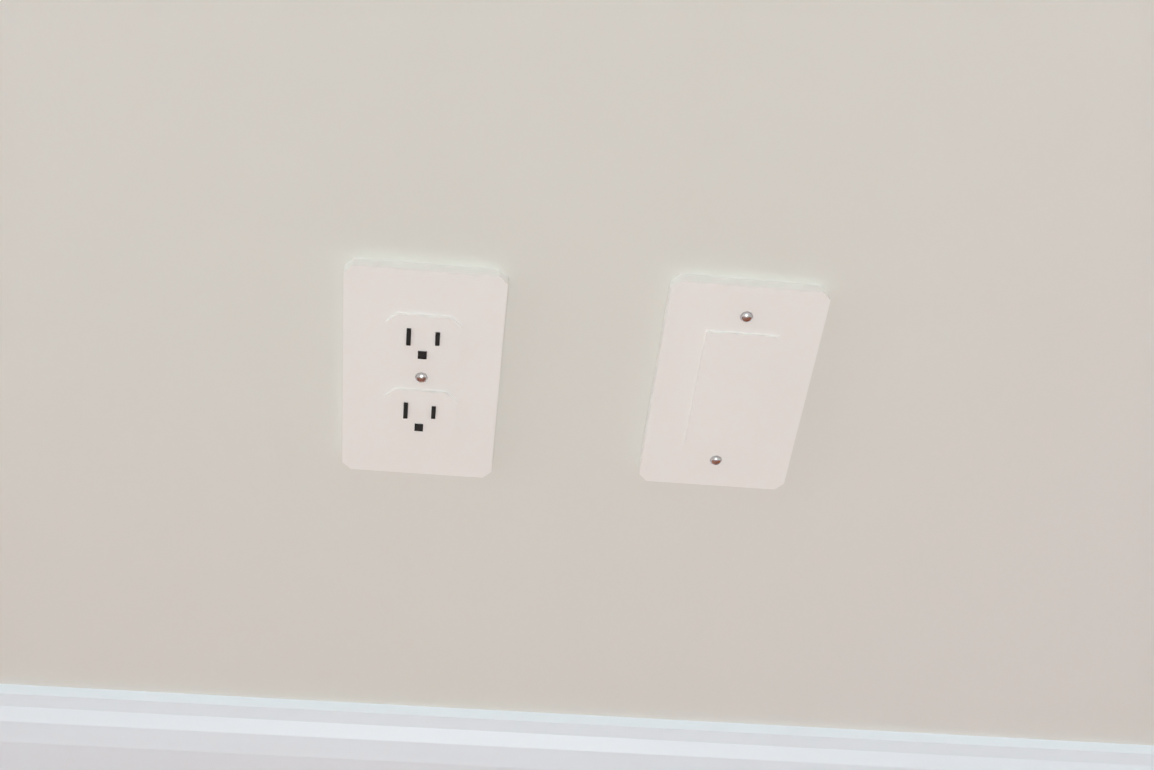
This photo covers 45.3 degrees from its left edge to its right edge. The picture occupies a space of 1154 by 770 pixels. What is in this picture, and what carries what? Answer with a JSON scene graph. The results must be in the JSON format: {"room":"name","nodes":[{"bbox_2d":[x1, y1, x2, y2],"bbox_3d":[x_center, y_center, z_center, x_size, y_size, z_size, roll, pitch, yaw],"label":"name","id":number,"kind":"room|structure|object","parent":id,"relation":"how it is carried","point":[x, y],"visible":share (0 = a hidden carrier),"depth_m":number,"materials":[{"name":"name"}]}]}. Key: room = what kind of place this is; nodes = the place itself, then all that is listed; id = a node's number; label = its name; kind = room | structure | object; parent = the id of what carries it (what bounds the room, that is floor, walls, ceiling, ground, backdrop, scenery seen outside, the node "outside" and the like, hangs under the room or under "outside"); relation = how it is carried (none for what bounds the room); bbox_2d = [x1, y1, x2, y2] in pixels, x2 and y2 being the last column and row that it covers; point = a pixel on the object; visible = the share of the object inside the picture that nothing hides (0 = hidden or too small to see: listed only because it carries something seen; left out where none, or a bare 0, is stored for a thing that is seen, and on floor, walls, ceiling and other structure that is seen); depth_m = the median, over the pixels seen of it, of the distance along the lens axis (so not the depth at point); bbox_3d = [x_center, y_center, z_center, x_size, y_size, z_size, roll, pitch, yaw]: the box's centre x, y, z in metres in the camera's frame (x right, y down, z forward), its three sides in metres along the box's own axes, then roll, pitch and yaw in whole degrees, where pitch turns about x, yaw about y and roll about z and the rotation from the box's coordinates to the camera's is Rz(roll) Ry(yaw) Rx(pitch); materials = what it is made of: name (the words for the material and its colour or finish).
{"room":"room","nodes":[
{"label":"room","id":0,"kind":"room"},
{"bbox_2d":[0,0,1153,744],"bbox_3d":[0.597,-0.693,0.228,2.880,2.420,0.120,4,36,-5],"label":"wall","id":1,"kind":"structure","parent":0,"point":[948,524],"depth_m":0.61,"materials":[{"name":"beige paint"}]},
{"bbox_2d":[342,258,507,477],"bbox_3d":[-0.072,-0.005,0.640,0.072,0.116,0.008,4,36,-5],"label":"duplex electrical outlet","id":2,"kind":"object","parent":1,"relation":"attached to","point":[422,348],"visible":1,"depth_m":0.64,"materials":[{"name":"white plastic"}]},
{"bbox_2d":[0,684,1153,769],"bbox_3d":[0.477,0.271,0.856,2.880,0.110,0.014,4,36,-5],"label":"baseboard","id":3,"kind":"structure","parent":1,"relation":"attached to","point":[53,728],"depth_m":0.76,"materials":[{"name":"white"}]},
{"bbox_2d":[639,274,830,488],"bbox_3d":[0.072,0.002,0.649,0.072,0.116,0.007,4,36,-5],"label":"light switch","id":4,"kind":"object","parent":1,"relation":"attached to","point":[735,361],"visible":1,"depth_m":0.64,"materials":[{"name":"white plastic"}]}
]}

